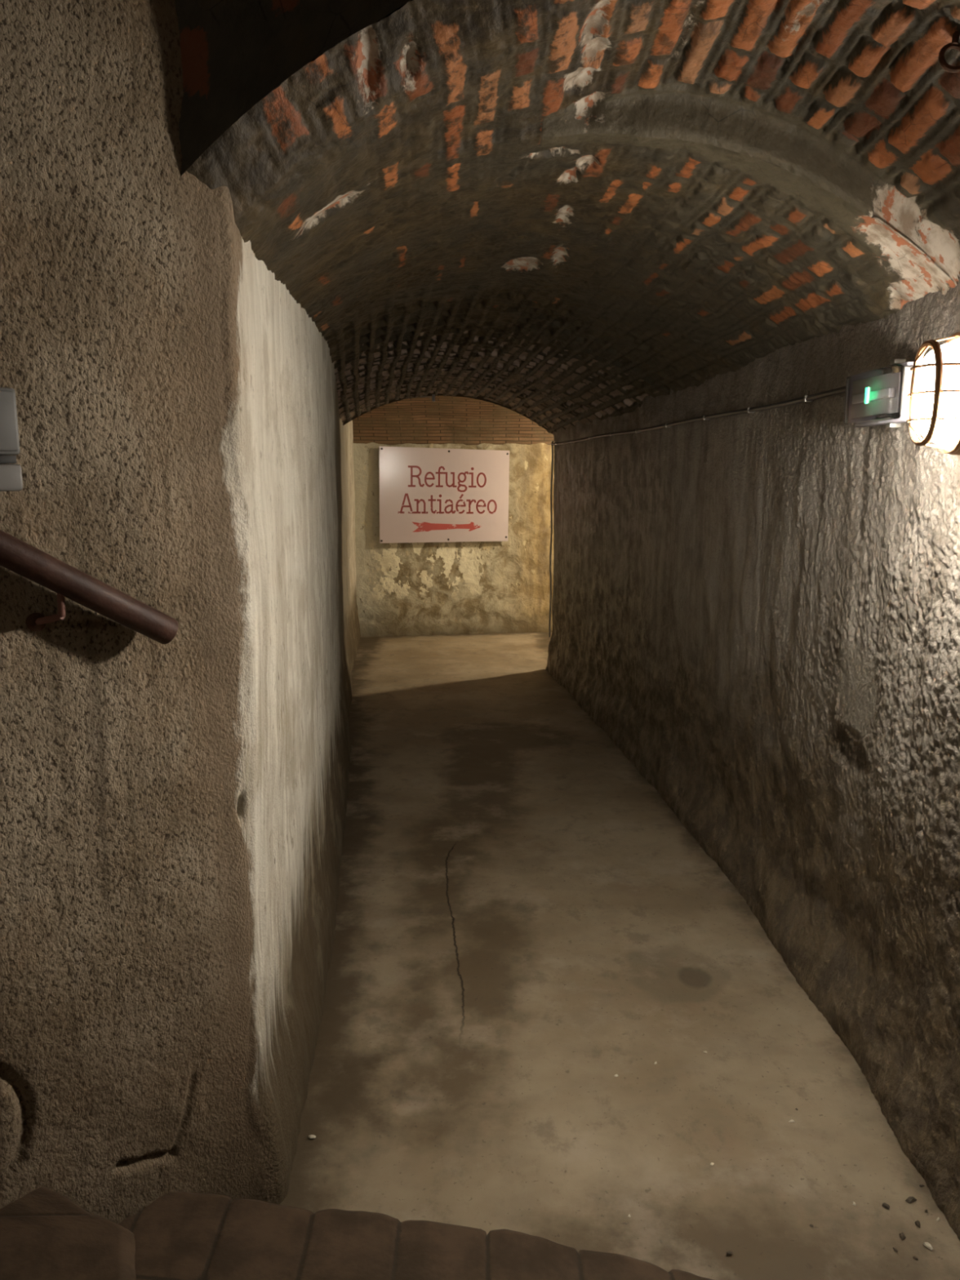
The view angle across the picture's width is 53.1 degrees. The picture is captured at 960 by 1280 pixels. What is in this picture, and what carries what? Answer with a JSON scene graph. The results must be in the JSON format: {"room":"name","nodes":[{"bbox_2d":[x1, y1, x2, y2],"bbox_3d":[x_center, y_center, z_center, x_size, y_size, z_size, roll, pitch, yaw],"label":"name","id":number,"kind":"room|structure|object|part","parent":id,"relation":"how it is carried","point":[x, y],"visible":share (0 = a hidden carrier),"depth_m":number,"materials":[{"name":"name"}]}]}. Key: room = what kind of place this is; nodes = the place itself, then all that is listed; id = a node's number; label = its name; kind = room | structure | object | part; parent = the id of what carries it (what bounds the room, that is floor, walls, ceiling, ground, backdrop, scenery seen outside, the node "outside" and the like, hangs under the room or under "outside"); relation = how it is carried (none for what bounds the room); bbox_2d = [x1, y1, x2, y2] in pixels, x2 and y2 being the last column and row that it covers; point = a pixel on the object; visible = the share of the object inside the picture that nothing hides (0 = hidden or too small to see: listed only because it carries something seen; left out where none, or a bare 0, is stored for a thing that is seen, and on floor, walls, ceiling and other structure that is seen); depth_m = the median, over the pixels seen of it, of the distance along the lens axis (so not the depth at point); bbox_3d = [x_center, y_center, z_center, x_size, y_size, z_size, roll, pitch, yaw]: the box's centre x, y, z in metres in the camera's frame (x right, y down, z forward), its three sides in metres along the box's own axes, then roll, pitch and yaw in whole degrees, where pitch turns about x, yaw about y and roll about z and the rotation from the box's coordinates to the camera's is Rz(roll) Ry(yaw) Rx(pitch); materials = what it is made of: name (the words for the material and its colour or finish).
{"room":"underground passage","nodes":[
{"label":"underground passage","id":0,"kind":"room"},
{"bbox_2d":[0,1186,135,1279],"bbox_3d":[-2.220,1.379,0.493,3.259,0.174,3.107,0,10,0],"label":"step","id":1,"kind":"structure","parent":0,"point":[45,1235],"depth_m":1.72,"materials":[{"name":"brown brick"}]},
{"bbox_2d":[174,0,410,176],"bbox_3d":[0.236,-0.886,1.413,2.749,1.581,0.394,4,11,24],"label":"ceiling","id":2,"kind":"structure","parent":0,"point":[234,53],"depth_m":1.77,"materials":[{"name":"brick"}]},
{"bbox_2d":[342,393,546,430],"bbox_3d":[-0.237,-2.008,7.984,2.000,0.789,0.006,-1,10,-8],"label":"trim","id":3,"kind":"structure","parent":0,"point":[478,397],"depth_m":7.99,"materials":[{"name":"paint"}]},
{"bbox_2d":[352,395,554,444],"bbox_3d":[1.351,-2.199,9.212,6.103,0.616,3.010,0,10,0],"label":"ceiling","id":4,"kind":"structure","parent":0,"point":[446,420],"depth_m":9.74,"materials":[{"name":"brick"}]},
{"bbox_2d":[353,442,554,637],"bbox_3d":[1.423,-1.423,10.332,6.000,2.750,0.089,-2,10,-10],"label":"wall","id":5,"kind":"structure","parent":0,"point":[478,587],"depth_m":10.18,"materials":[{"name":"paint"}]},
{"bbox_2d":[378,446,509,542],"bbox_3d":[-0.365,-1.507,9.973,1.367,0.985,0.009,-2,10,-10],"label":"sign","id":6,"kind":"object","parent":5,"relation":"attached to","point":[427,495],"visible":1,"depth_m":9.97,"materials":[{"name":"pink plastic"}]},
{"bbox_2d":[0,0,959,1240],"bbox_3d":[0.208,-0.609,4.508,7.727,3.150,11.493,0,10,0],"label":"wall","id":7,"kind":"structure","parent":0,"point":[173,814],"depth_m":2.21,"materials":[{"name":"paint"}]},
{"bbox_2d":[0,386,22,491],"bbox_3d":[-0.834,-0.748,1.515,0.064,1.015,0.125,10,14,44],"label":"switch box","id":8,"kind":"object","parent":7,"relation":"attached to","point":[11,473],"visible":1,"depth_m":1.60,"materials":[{"name":"grey paint"}]},
{"bbox_3d":[-0.814,-0.358,1.563,0.113,0.098,0.008,-10,14,-44],"label":"lid","id":9,"kind":"part","parent":8,"relation":"part of","materials":[{"name":"grey paint"}]},
{"bbox_2d":[0,529,178,644],"bbox_3d":[-1.573,-0.667,0.759,0.079,1.702,2.764,10,14,44],"label":"handrail","id":10,"kind":"object","parent":7,"relation":"attached to","point":[17,556],"visible":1,"depth_m":1.70,"materials":[{"name":"brown metal"}]},
{"bbox_2d":[548,440,553,637],"bbox_3d":[0.612,-0.852,8.256,0.024,1.680,0.016,0,10,0],"label":"cable","id":11,"kind":"object","parent":7,"relation":"attached to","point":[552,468],"visible":1,"depth_m":8.25,"materials":[{"name":"yellow plastic"}]},
{"bbox_2d":[551,386,845,445],"bbox_3d":[0.899,-1.189,5.425,0.105,0.040,5.395,-1,10,-5],"label":"cable","id":12,"kind":"object","parent":7,"relation":"attached to","point":[806,398],"visible":0.98,"depth_m":3.98,"materials":[{"name":"metal"}]},
{"bbox_2d":[843,359,914,427],"bbox_3d":[1.085,-0.666,2.624,0.071,0.176,0.356,0,10,0],"label":"emergency light","id":13,"kind":"object","parent":7,"relation":"attached to","point":[877,397],"visible":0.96,"depth_m":2.54,"materials":[{"name":"grey plastic"}]},
{"bbox_2d":[906,331,959,454],"bbox_3d":[1.039,-0.612,2.086,0.194,0.413,0.161,0,10,0],"label":"lamp","id":14,"kind":"object","parent":7,"relation":"attached to","point":[935,389],"visible":1,"depth_m":2.06,"materials":[{"name":"white glass"}]},
{"bbox_2d":[186,0,959,435],"bbox_3d":[0.133,-1.339,4.391,2.052,0.705,7.457,-1,10,-5],"label":"ceiling","id":15,"kind":"structure","parent":0,"point":[560,214],"depth_m":2.29,"materials":[{"name":"brick"}]},
{"bbox_2d":[419,394,435,401],"bbox_3d":[-0.424,-1.956,7.759,0.122,0.055,0.016,0,10,0],"label":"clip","id":16,"kind":"object","parent":15,"relation":"hanging from","point":[433,397],"visible":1,"depth_m":7.75,"materials":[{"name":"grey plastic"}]},
{"bbox_2d":[938,31,959,72],"bbox_3d":[0.838,-1.053,1.694,0.054,0.099,0.022,0,10,0],"label":"ring","id":17,"kind":"object","parent":15,"relation":"attached to","point":[954,44],"visible":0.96,"depth_m":1.69,"materials":[{"name":"brown metal"}]},
{"bbox_2d":[279,631,959,1279],"bbox_3d":[1.200,0.700,5.908,6.400,0.018,11.400,0,10,0],"label":"floor","id":18,"kind":"structure","parent":0,"point":[525,923],"depth_m":2.99,"materials":[{"name":"concrete"}]},
{"bbox_2d":[308,1134,315,1138],"bbox_3d":[-0.436,1.289,2.493,0.021,0.004,0.012,0,10,0],"label":"crumb","id":19,"kind":"object","parent":18,"relation":"on","point":[310,1136],"visible":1,"depth_m":2.49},
{"bbox_2d":[118,1191,714,1279],"bbox_3d":[0.100,1.568,0.384,2.304,0.179,3.817,0,10,0],"label":"step","id":20,"kind":"structure","parent":18,"relation":"on","point":[180,1235],"depth_m":1.91,"materials":[{"name":"brown brick"}]},
{"bbox_2d":[882,1202,889,1208],"bbox_3d":[0.956,1.329,2.258,0.013,0.004,0.020,-8,13,-38],"label":"pebble","id":21,"kind":"object","parent":18,"relation":"on","point":[885,1205],"visible":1,"depth_m":2.26,"materials":[{"name":"grey stone"}]},
{"bbox_2d":[899,1232,905,1239],"bbox_3d":[0.954,1.345,2.168,0.013,0.005,0.022,-1,10,-4],"label":"pebble","id":22,"kind":"object","parent":18,"relation":"on","point":[902,1236],"visible":1,"depth_m":2.16,"materials":[{"name":"stone"}]},
{"bbox_2d":[905,1196,916,1203],"bbox_3d":[1.022,1.326,2.277,0.027,0.005,0.014,-5,11,-27],"label":"pebble","id":23,"kind":"object","parent":18,"relation":"on","point":[910,1199],"visible":1,"depth_m":2.27,"materials":[{"name":"grey stone"}]},
{"bbox_2d":[915,1220,919,1227],"bbox_3d":[1.005,1.339,2.204,0.013,0.005,0.021,6,11,29],"label":"crumb","id":24,"kind":"object","parent":18,"relation":"on","point":[917,1223],"visible":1,"depth_m":2.20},
{"bbox_2d":[922,1242,933,1250],"bbox_3d":[1.000,1.349,2.141,0.012,0.006,0.021,-6,12,-31],"label":"pebble","id":25,"kind":"object","parent":18,"relation":"on","point":[927,1245],"visible":1,"depth_m":2.14,"materials":[{"name":"beige stone"}]}
]}

